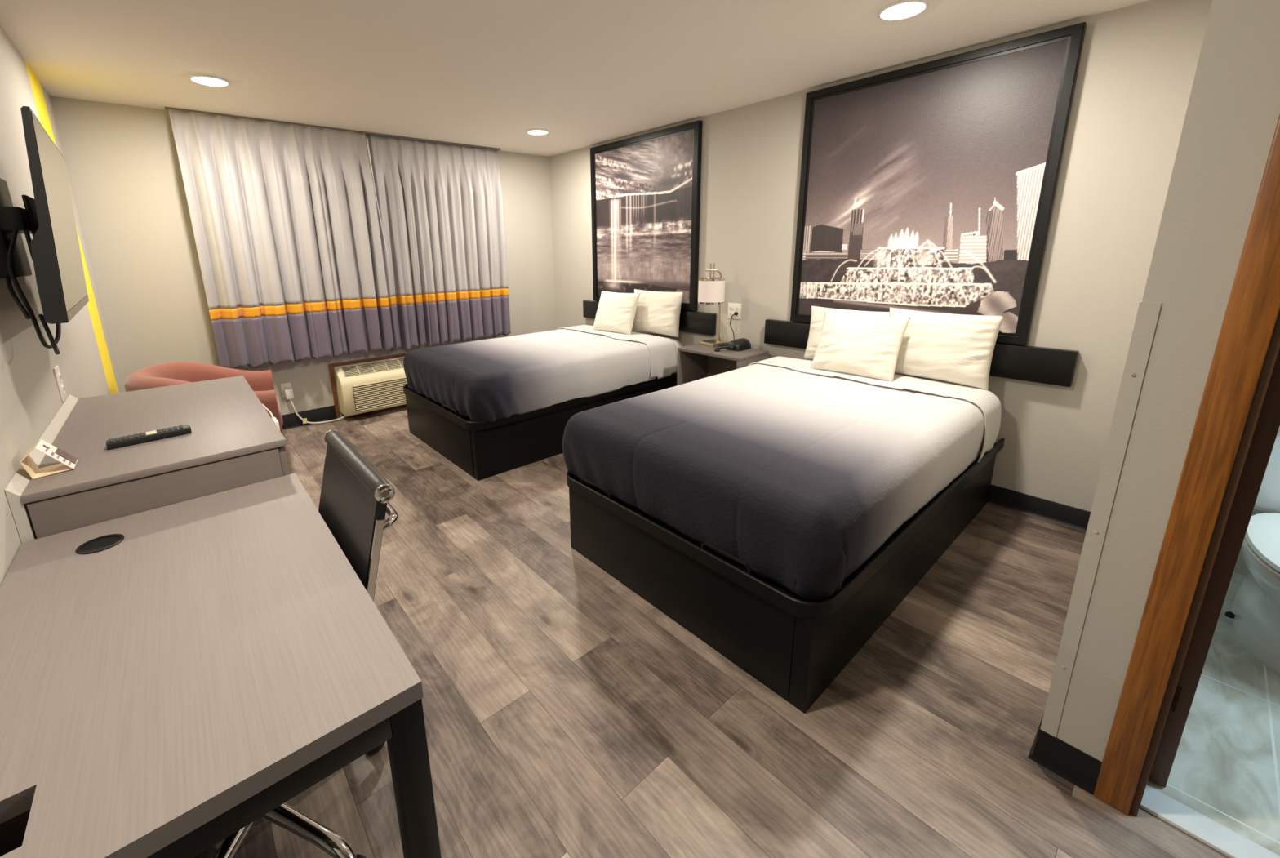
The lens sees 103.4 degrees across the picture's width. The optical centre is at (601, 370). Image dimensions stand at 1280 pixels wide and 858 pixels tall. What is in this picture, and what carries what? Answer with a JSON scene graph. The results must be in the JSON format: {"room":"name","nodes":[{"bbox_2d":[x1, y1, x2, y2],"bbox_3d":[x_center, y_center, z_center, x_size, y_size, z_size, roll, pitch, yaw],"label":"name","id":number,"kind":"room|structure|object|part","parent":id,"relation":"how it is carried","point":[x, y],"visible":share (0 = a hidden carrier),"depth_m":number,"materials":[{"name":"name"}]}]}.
{"room":"hotel room","nodes":[
{"label":"hotel room","id":0,"kind":"room"},
{"bbox_2d":[0,26,124,587],"bbox_3d":[-0.639,0.207,0.145,0.120,2.393,8.811,-12,18,-39],"label":"wall","id":1,"kind":"structure","parent":0,"point":[30,398],"depth_m":1.83,"materials":[{"name":"beige paint"}]},
{"bbox_2d":[0,177,39,278],"bbox_3d":[-1.752,-0.429,1.512,0.100,0.285,0.380,-12,18,-39],"label":"wall bracket","id":2,"kind":"object","parent":1,"relation":"attached to","point":[11,217],"visible":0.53,"depth_m":1.44,"materials":[{"name":"black metal"}]},
{"bbox_3d":[-1.706,-0.441,1.482,0.047,0.064,0.280,-12,18,-39],"label":"arm","id":3,"kind":"part","parent":2,"relation":"part of","materials":[{"name":"black metal"}]},
{"bbox_3d":[-1.744,-0.460,1.566,0.010,0.140,0.300,-12,18,-39],"label":"mounting plate","id":4,"kind":"part","parent":2,"relation":"part of","materials":[{"name":"black metal"}]},
{"bbox_2d":[5,106,88,354],"bbox_3d":[-1.719,-0.404,1.566,0.160,0.607,0.890,-12,18,-39],"label":"television","id":5,"kind":"object","parent":2,"relation":"attached to","point":[54,248],"visible":1,"depth_m":1.35,"materials":[{"name":"black plastic"}]},
{"bbox_2d":[53,365,66,401],"bbox_3d":[-1.990,0.045,1.856,0.009,0.125,0.075,-12,18,-39],"label":"wall outlet","id":6,"kind":"object","parent":1,"relation":"attached to","point":[56,370],"visible":1,"depth_m":1.84,"materials":[{"name":"white plastic"}]},
{"bbox_2d":[57,373,62,382],"bbox_3d":[-1.989,0.023,1.852,0.003,0.028,0.032,-12,18,-39],"label":"socket","id":7,"kind":"object","parent":6,"relation":"attached to","point":[60,377],"depth_m":1.84,"materials":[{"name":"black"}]},
{"bbox_2d":[61,384,65,393],"bbox_3d":[-1.988,0.066,1.863,0.003,0.028,0.032,-12,18,-39],"label":"socket","id":8,"kind":"object","parent":6,"relation":"attached to","point":[63,389],"depth_m":1.85,"materials":[{"name":"white plastic"}]},
{"bbox_2d":[49,95,555,418],"bbox_3d":[-1.989,-0.841,4.573,3.700,2.393,0.120,-12,18,-39],"label":"wall","id":9,"kind":"structure","parent":0,"point":[122,160],"depth_m":3.54,"materials":[{"name":"beige paint"}]},
{"bbox_2d":[280,382,291,397],"bbox_3d":[-2.607,0.158,4.176,0.075,0.118,0.009,-12,18,-39],"label":"wall outlet","id":10,"kind":"object","parent":9,"relation":"attached to","point":[286,385],"visible":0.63,"depth_m":4.16,"materials":[{"name":"white plastic"}]},
{"bbox_2d":[281,404,337,430],"bbox_3d":[-2.840,0.470,4.042,1.305,0.125,0.014,-12,18,-39],"label":"baseboard","id":11,"kind":"structure","parent":9,"relation":"attached to","point":[291,420],"depth_m":4.32,"materials":[{"name":"black plastic"}]},
{"bbox_2d":[0,0,1149,156],"bbox_3d":[0.797,-1.319,1.045,3.940,0.100,8.811,-12,18,-39],"label":"ceiling","id":12,"kind":"structure","parent":0,"point":[479,73],"depth_m":2.54,"materials":[{"name":"white paint"}]},
{"bbox_2d":[187,74,231,86],"bbox_3d":[-2.227,-1.645,2.867,0.196,0.018,0.196,-12,18,-39],"label":"recessed light","id":13,"kind":"object","parent":12,"relation":"in","point":[209,80],"visible":1,"depth_m":2.83,"materials":[{"name":"white plastic"}]},
{"bbox_2d":[164,106,500,150],"bbox_3d":[-1.959,-1.966,4.159,2.520,0.012,0.035,-12,18,-39],"label":"track","id":14,"kind":"object","parent":12,"relation":"attached to","point":[166,108],"visible":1,"depth_m":4.06,"materials":[{"name":"grey metal"}]},
{"bbox_2d":[168,108,394,368],"bbox_3d":[-2.376,-0.966,3.938,1.246,1.814,0.145,-12,18,-39],"label":"curtain","id":15,"kind":"object","parent":14,"relation":"hanging from","point":[284,217],"visible":1,"depth_m":3.87,"materials":[{"name":"grey fabric"}]},
{"bbox_2d":[364,133,511,351],"bbox_3d":[-1.473,-1.161,4.735,1.286,1.840,0.133,-12,18,-39],"label":"curtain","id":16,"kind":"object","parent":14,"relation":"hanging from","point":[440,206],"visible":0.93,"depth_m":4.71,"materials":[{"name":"grey fabric"}]},
{"bbox_2d":[525,128,549,134],"bbox_3d":[-0.536,-2.011,4.251,0.196,0.018,0.196,-12,18,-39],"label":"recessed light","id":17,"kind":"object","parent":12,"relation":"in","point":[533,131],"visible":1,"depth_m":4.21,"materials":[{"name":"white"}]},
{"bbox_2d":[876,0,929,20],"bbox_3d":[1.286,-1.535,2.152,0.196,0.018,0.196,-12,18,-39],"label":"recessed light","id":18,"kind":"object","parent":12,"relation":"in","point":[901,9],"visible":1,"depth_m":2.13,"materials":[{"name":"white"}]},
{"bbox_2d":[194,404,1279,857],"bbox_3d":[0.840,1.091,1.629,3.940,0.086,8.811,-12,18,-39],"label":"floor","id":19,"kind":"structure","parent":0,"point":[566,714],"depth_m":1.56,"materials":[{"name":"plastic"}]},
{"bbox_2d":[4,375,289,542],"bbox_3d":[-1.510,0.576,1.850,0.559,0.904,1.095,-12,18,-39],"label":"dresser","id":20,"kind":"object","parent":19,"relation":"on","point":[233,442],"visible":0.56,"depth_m":1.45,"materials":[{"name":"grey laminate"}]},
{"bbox_2d":[20,439,78,479],"bbox_3d":[-1.438,0.222,1.312,0.085,0.078,0.093,-12,18,-39],"label":"tent card","id":21,"kind":"object","parent":20,"relation":"on","point":[68,462],"visible":1,"depth_m":1.31,"materials":[{"name":"beige paper"}]},
{"bbox_3d":[-1.428,0.218,1.323,0.055,0.076,0.089,-12,18,-39],"label":"printed panel","id":22,"kind":"part","parent":21,"relation":"part of","materials":[{"name":"beige paper"}]},
{"bbox_2d":[55,447,77,463],"bbox_3d":[-1.430,0.226,1.348,0.030,0.042,0.044,-12,18,-39],"label":"photo","id":23,"kind":"object","parent":21,"relation":"attached to","point":[60,453],"depth_m":1.34},
{"bbox_2d":[106,424,191,449],"bbox_3d":[-1.366,0.197,1.526,0.192,0.023,0.045,-14,18,-42],"label":"remote control","id":24,"kind":"object","parent":20,"relation":"on","point":[124,441],"visible":1,"depth_m":1.51,"materials":[{"name":"black plastic"}]},
{"bbox_2d":[262,404,279,430],"bbox_3d":[-1.226,0.218,1.869,0.013,0.184,0.433,-12,18,-39],"label":"power adapter","id":25,"kind":"object","parent":20,"relation":"attached to","point":[275,420],"visible":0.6,"depth_m":1.72,"materials":[{"name":"white plastic"}]},
{"bbox_3d":[-1.130,0.569,1.812,0.018,0.782,0.533,-12,18,-39],"label":"door","id":26,"kind":"part","parent":20,"relation":"part of","materials":[{"name":"grey laminate"}]},
{"bbox_2d":[124,361,287,457],"bbox_3d":[-2.527,0.327,3.285,0.747,0.748,0.794,-10,16,-33],"label":"armchair","id":27,"kind":"object","parent":19,"relation":"on","point":[166,374],"visible":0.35,"depth_m":3.29,"materials":[{"name":"fabric"}]},
{"bbox_2d":[275,395,283,426],"bbox_3d":[-2.460,0.306,3.327,0.585,0.168,0.540,-10,16,-33],"label":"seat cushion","id":28,"kind":"object","parent":27,"relation":"on","point":[277,401],"depth_m":3.31,"materials":[{"name":"fabric"}]},
{"bbox_2d":[0,472,441,857],"bbox_3d":[-0.820,0.818,1.081,0.565,0.772,1.019,-12,18,-39],"label":"desk","id":29,"kind":"object","parent":19,"relation":"on","point":[174,676],"visible":1,"depth_m":0.81,"materials":[{"name":"grey laminate"}]},
{"bbox_3d":[-0.502,0.579,0.642,0.448,0.043,0.030,-12,18,-39],"label":"rail","id":30,"kind":"part","parent":29,"relation":"part of","materials":[{"name":"black metal"}]},
{"bbox_3d":[-0.312,0.873,0.887,0.050,0.738,0.050,-12,18,-39],"label":"leg","id":31,"kind":"part","parent":29,"relation":"part of","materials":[{"name":"black metal"}]},
{"bbox_2d":[213,429,398,857],"bbox_3d":[-0.843,0.701,1.185,0.656,0.950,0.601,-12,18,-39],"label":"desk chair","id":32,"kind":"object","parent":19,"relation":"on","point":[355,497],"visible":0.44,"depth_m":1.17,"materials":[{"name":"black leather"}]},
{"bbox_3d":[-0.848,1.114,1.088,0.042,0.081,0.260,-1,14,1],"label":"leg","id":33,"kind":"part","parent":32,"relation":"part of","materials":[{"name":"silver metal"}]},
{"bbox_3d":[-0.694,1.086,1.192,0.260,0.081,0.042,4,14,18],"label":"leg","id":34,"kind":"part","parent":32,"relation":"part of","materials":[{"name":"silver metal"}]},
{"bbox_3d":[-0.800,0.512,1.114,0.559,0.506,0.430,-12,18,-39],"label":"sling seat","id":35,"kind":"part","parent":32,"relation":"part of","materials":[{"name":"black leather"}]},
{"bbox_3d":[-0.663,0.574,0.950,0.540,0.452,0.010,-12,18,-39],"label":"rail","id":36,"kind":"part","parent":32,"relation":"part of","materials":[{"name":"silver metal"}]},
{"bbox_2d":[284,352,407,423],"bbox_3d":[-1.986,0.133,4.572,1.491,0.493,0.213,-12,18,-39],"label":"air conditioner","id":37,"kind":"object","parent":19,"relation":"on","point":[372,384],"visible":0.75,"depth_m":4.43,"materials":[{"name":"beige plastic"}]},
{"bbox_3d":[-2.396,0.320,4.313,0.440,0.265,0.028,-10,16,-32],"label":"power cord","id":38,"kind":"part","parent":37,"relation":"part of","materials":[{"name":"white plastic"}]},
{"bbox_3d":[-1.856,0.089,4.684,1.065,0.412,0.200,-12,18,-39],"label":"casing","id":39,"kind":"part","parent":37,"relation":"part of","materials":[{"name":"beige plastic"}]},
{"bbox_2d":[341,357,404,377],"bbox_3d":[-1.858,-0.069,4.645,0.965,0.074,0.105,-12,18,-39],"label":"grille","id":40,"kind":"object","parent":37,"relation":"attached to","point":[384,366],"depth_m":4.49,"materials":[{"name":"beige plastic"}]},
{"bbox_2d":[352,377,407,412],"bbox_3d":[-1.772,0.167,4.630,0.924,0.233,0.010,-12,18,-39],"label":"grille","id":41,"kind":"object","parent":37,"relation":"attached to","point":[371,395],"depth_m":4.46,"materials":[{"name":"beige plastic"}]},
{"bbox_2d":[403,337,683,480],"bbox_3d":[-0.425,0.109,4.201,2.032,0.668,1.282,-12,18,-39],"label":"bed","id":42,"kind":"object","parent":19,"relation":"on","point":[485,449],"visible":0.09,"depth_m":3.45,"materials":[{"name":"black laminate"}]},
{"bbox_3d":[-1.191,0.425,3.625,0.005,0.308,1.133,-12,18,-39],"label":"foot panel","id":43,"kind":"part","parent":42,"relation":"part of","materials":[{"name":"black laminate"}]},
{"bbox_2d":[403,328,655,422],"bbox_3d":[-0.569,-0.046,4.020,1.597,0.313,1.303,-12,18,-39],"label":"bedspread","id":44,"kind":"object","parent":42,"relation":"on","point":[489,380],"visible":0.98,"depth_m":3.56,"materials":[{"name":"grey fabric"}]},
{"bbox_2d":[556,324,676,378],"bbox_3d":[0.075,-0.202,4.547,0.324,0.309,1.317,-12,18,-39],"label":"sheet","id":45,"kind":"object","parent":42,"relation":"on","point":[663,352],"visible":0.7,"depth_m":4.12,"materials":[{"name":"white fabric"}]},
{"bbox_2d":[592,290,639,334],"bbox_3d":[0.126,-0.527,4.528,0.470,0.356,0.187,12,19,43],"label":"pillow","id":46,"kind":"object","parent":45,"relation":"on","point":[615,312],"visible":1,"depth_m":4.46,"materials":[{"name":"beige fabric"}]},
{"bbox_2d":[631,288,683,337],"bbox_3d":[0.474,-0.513,4.408,0.152,0.376,0.560,-13,18,-41],"label":"pillow","id":47,"kind":"object","parent":42,"relation":"on","point":[656,312],"visible":0.95,"depth_m":4.32,"materials":[{"name":"beige fabric"}]},
{"bbox_3d":[-0.389,-0.068,4.174,1.943,0.312,1.254,-12,18,-39],"label":"mattress","id":48,"kind":"part","parent":42,"relation":"part of","materials":[{"name":"white fabric"}]},
{"bbox_2d":[676,342,768,385],"bbox_3d":[0.910,0.165,3.857,0.367,0.675,0.560,-12,18,-39],"label":"nightstand","id":49,"kind":"object","parent":19,"relation":"on","point":[695,362],"visible":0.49,"depth_m":3.92,"materials":[{"name":"grey wood"}]},
{"bbox_3d":[0.737,0.130,4.060,0.365,0.652,0.022,-12,18,-39],"label":"panel","id":50,"kind":"part","parent":49,"relation":"part of","materials":[{"name":"grey wood"}]},
{"bbox_2d":[697,263,728,347],"bbox_3d":[0.850,-0.508,3.876,0.220,0.625,0.203,-8,15,-25],"label":"table lamp","id":51,"kind":"object","parent":49,"relation":"on","point":[711,291],"visible":1,"depth_m":3.79,"materials":[{"name":"white fabric"}]},
{"bbox_3d":[0.841,-0.613,3.847,0.200,0.173,0.200,-12,18,-39],"label":"lamp shade","id":52,"kind":"part","parent":51,"relation":"part of","materials":[{"name":"beige fabric"}]},
{"bbox_3d":[0.860,-0.502,3.877,0.129,0.553,0.028,0,14,3],"label":"stem","id":53,"kind":"part","parent":51,"relation":"part of","materials":[{"name":"silver metal"}]},
{"bbox_3d":[1.044,0.117,3.962,0.016,0.592,0.516,-12,18,-39],"label":"panel","id":54,"kind":"part","parent":49,"relation":"part of","materials":[{"name":"wood"}]},
{"bbox_2d":[714,311,751,351],"bbox_3d":[1.004,-0.293,3.764,0.207,0.254,0.361,8,16,32],"label":"telephone","id":55,"kind":"object","parent":49,"relation":"on","point":[743,344],"visible":1,"depth_m":3.73,"materials":[{"name":"black plastic"}]},
{"bbox_3d":[1.032,-0.326,3.893,0.035,0.223,0.129,-3,14,-8],"label":"line cord","id":56,"kind":"part","parent":55,"relation":"part of","materials":[{"name":"black plastic"}]},
{"bbox_3d":[1.085,0.221,3.660,0.365,0.652,0.022,-12,18,-39],"label":"panel","id":57,"kind":"part","parent":49,"relation":"part of","materials":[{"name":"grey wood"}]},
{"bbox_2d":[566,437,1004,713],"bbox_3d":[0.982,0.476,2.579,2.032,0.668,1.298,-12,18,-39],"label":"bed","id":58,"kind":"object","parent":19,"relation":"on","point":[795,646],"visible":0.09,"depth_m":1.84,"materials":[{"name":"black laminate"}]},
{"bbox_3d":[0.223,0.794,1.996,0.005,0.308,1.146,-12,18,-39],"label":"foot panel","id":59,"kind":"part","parent":58,"relation":"part of","materials":[{"name":"black laminate"}]},
{"bbox_2d":[562,363,984,599],"bbox_3d":[0.822,0.318,2.419,1.595,0.312,1.343,-12,18,-39],"label":"bedspread","id":60,"kind":"object","parent":58,"relation":"on","point":[800,477],"visible":0.96,"depth_m":1.93,"materials":[{"name":"grey fabric"}]},
{"bbox_2d":[803,305,889,359],"bbox_3d":[1.542,-0.215,3.159,0.126,0.347,0.531,-13,18,-40],"label":"pillow","id":61,"kind":"object","parent":58,"relation":"on","point":[817,316],"visible":0.23,"depth_m":3.27,"materials":[{"name":"beige fabric"}]},
{"bbox_2d":[747,355,1001,462],"bbox_3d":[1.472,0.160,2.946,0.313,0.309,1.341,-12,18,-39],"label":"sheet","id":62,"kind":"object","parent":58,"relation":"on","point":[988,402],"visible":0.74,"depth_m":2.59,"materials":[{"name":"white fabric"}]},
{"bbox_2d":[809,311,910,382],"bbox_3d":[1.472,-0.151,2.905,0.189,0.341,0.472,-13,18,-40],"label":"pillow","id":63,"kind":"object","parent":62,"relation":"on","point":[861,345],"visible":1,"depth_m":2.84,"materials":[{"name":"beige fabric"}]},
{"bbox_2d":[888,307,1004,390],"bbox_3d":[1.823,-0.135,2.749,0.172,0.375,0.547,-10,17,-34],"label":"pillow","id":64,"kind":"object","parent":58,"relation":"on","point":[951,348],"visible":0.83,"depth_m":2.65,"materials":[{"name":"beige fabric"}]},
{"bbox_2d":[1139,784,1279,857],"bbox_3d":[1.667,1.176,1.032,0.084,0.012,0.783,-12,18,-39],"label":"threshold","id":65,"kind":"object","parent":19,"relation":"on","point":[1225,841],"depth_m":1.24,"materials":[{"name":"stone"}]},
{"bbox_2d":[1224,426,1279,674],"bbox_3d":[2.482,0.609,1.714,0.899,0.754,0.424,-12,18,-39],"label":"toilet","id":66,"kind":"object","parent":19,"relation":"on","point":[1255,613],"visible":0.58,"depth_m":1.75,"materials":[{"name":"white ceramic"}]},
{"bbox_3d":[2.446,0.802,1.728,0.750,0.372,0.380,-12,18,-39],"label":"bowl","id":67,"kind":"part","parent":66,"relation":"part of","materials":[{"name":"white ceramic"}]},
{"bbox_3d":[2.382,0.623,1.631,0.639,0.020,0.392,-12,18,-39],"label":"seat","id":68,"kind":"part","parent":66,"relation":"part of","materials":[{"name":"white plastic"}]},
{"bbox_3d":[2.385,0.599,1.628,0.644,0.022,0.386,-12,18,-39],"label":"lid","id":69,"kind":"part","parent":66,"relation":"part of","materials":[{"name":"white plastic"}]},
{"bbox_3d":[2.724,0.391,1.875,0.235,0.335,0.400,-12,18,-39],"label":"tank","id":70,"kind":"part","parent":66,"relation":"part of","materials":[{"name":"white ceramic"}]},
{"bbox_2d":[549,0,1266,575],"bbox_3d":[2.276,-0.423,2.532,0.120,2.393,8.811,-12,18,-39],"label":"wall","id":71,"kind":"structure","parent":0,"point":[1138,64],"depth_m":2.50,"materials":[{"name":"beige paint"}]},
{"bbox_2d":[590,120,702,311],"bbox_3d":[0.345,-1.319,4.520,0.043,1.457,1.322,-12,18,-39],"label":"framed picture","id":72,"kind":"object","parent":71,"relation":"attached to","point":[646,188],"visible":0.96,"depth_m":4.41,"materials":[{"name":"black paper"}]},
{"bbox_2d":[582,300,716,335],"bbox_3d":[0.369,-0.516,4.700,0.050,0.176,1.685,-12,18,-39],"label":"headboard","id":73,"kind":"object","parent":71,"relation":"attached to","point":[692,322],"visible":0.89,"depth_m":4.21,"materials":[{"name":"black"}]},
{"bbox_2d":[727,302,741,319],"bbox_3d":[1.036,-0.467,3.931,0.009,0.122,0.122,-12,18,-39],"label":"wall outlet","id":74,"kind":"object","parent":71,"relation":"attached to","point":[732,307],"visible":1,"depth_m":3.93,"materials":[{"name":"white plastic"}]},
{"bbox_2d":[764,319,1079,386],"bbox_3d":[1.765,-0.152,3.092,0.050,0.176,1.693,-12,18,-39],"label":"headboard","id":75,"kind":"object","parent":71,"relation":"attached to","point":[1050,366],"visible":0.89,"depth_m":2.60,"materials":[{"name":"black"}]},
{"bbox_2d":[790,22,1086,345],"bbox_3d":[1.750,-0.953,2.901,0.043,1.457,1.304,-12,18,-39],"label":"framed picture","id":76,"kind":"object","parent":71,"relation":"attached to","point":[931,186],"visible":0.94,"depth_m":2.75,"materials":[{"name":"black paper"}]},
{"bbox_2d":[987,484,1090,530],"bbox_3d":[0.990,0.375,4.205,0.014,0.100,4.687,-12,18,-39],"label":"baseboard","id":77,"kind":"structure","parent":71,"relation":"attached to","point":[1062,513],"depth_m":2.67,"materials":[{"name":"black plastic"}]},
{"bbox_2d":[1056,0,1279,790],"bbox_3d":[3.103,0.121,0.224,1.682,2.393,3.884,-12,18,-39],"label":"wall","id":78,"kind":"structure","parent":0,"point":[1233,113],"depth_m":1.08,"materials":[{"name":"beige paint"}]},
{"bbox_2d":[1027,713,1101,795],"bbox_3d":[1.897,0.918,1.896,1.696,0.100,0.134,-12,18,-39],"label":"baseboard","id":79,"kind":"structure","parent":78,"relation":"attached to","point":[1072,764],"depth_m":1.37,"materials":[{"name":"black plastic"}]},
{"bbox_2d":[1040,301,1161,737],"bbox_3d":[1.233,0.422,1.261,0.036,1.184,0.033,-12,18,-39],"label":"trim","id":80,"kind":"structure","parent":78,"relation":"attached to","point":[1148,313],"depth_m":1.23,"materials":[{"name":"beige paint"}]},
{"bbox_2d":[1093,114,1279,817],"bbox_3d":[1.628,0.157,0.767,0.134,2.120,0.941,-12,18,-39],"label":"trim","id":81,"kind":"structure","parent":78,"relation":"attached to","point":[1247,347],"depth_m":1.09,"materials":[{"name":"orange wood"}]},
{"bbox_2d":[1148,347,1279,787],"bbox_3d":[1.751,0.061,1.308,0.741,2.023,0.108,-12,18,-39],"label":"door","id":82,"kind":"structure","parent":78,"relation":"in","point":[1268,424],"depth_m":1.19,"materials":[{"name":"brown wood"}]}
]}

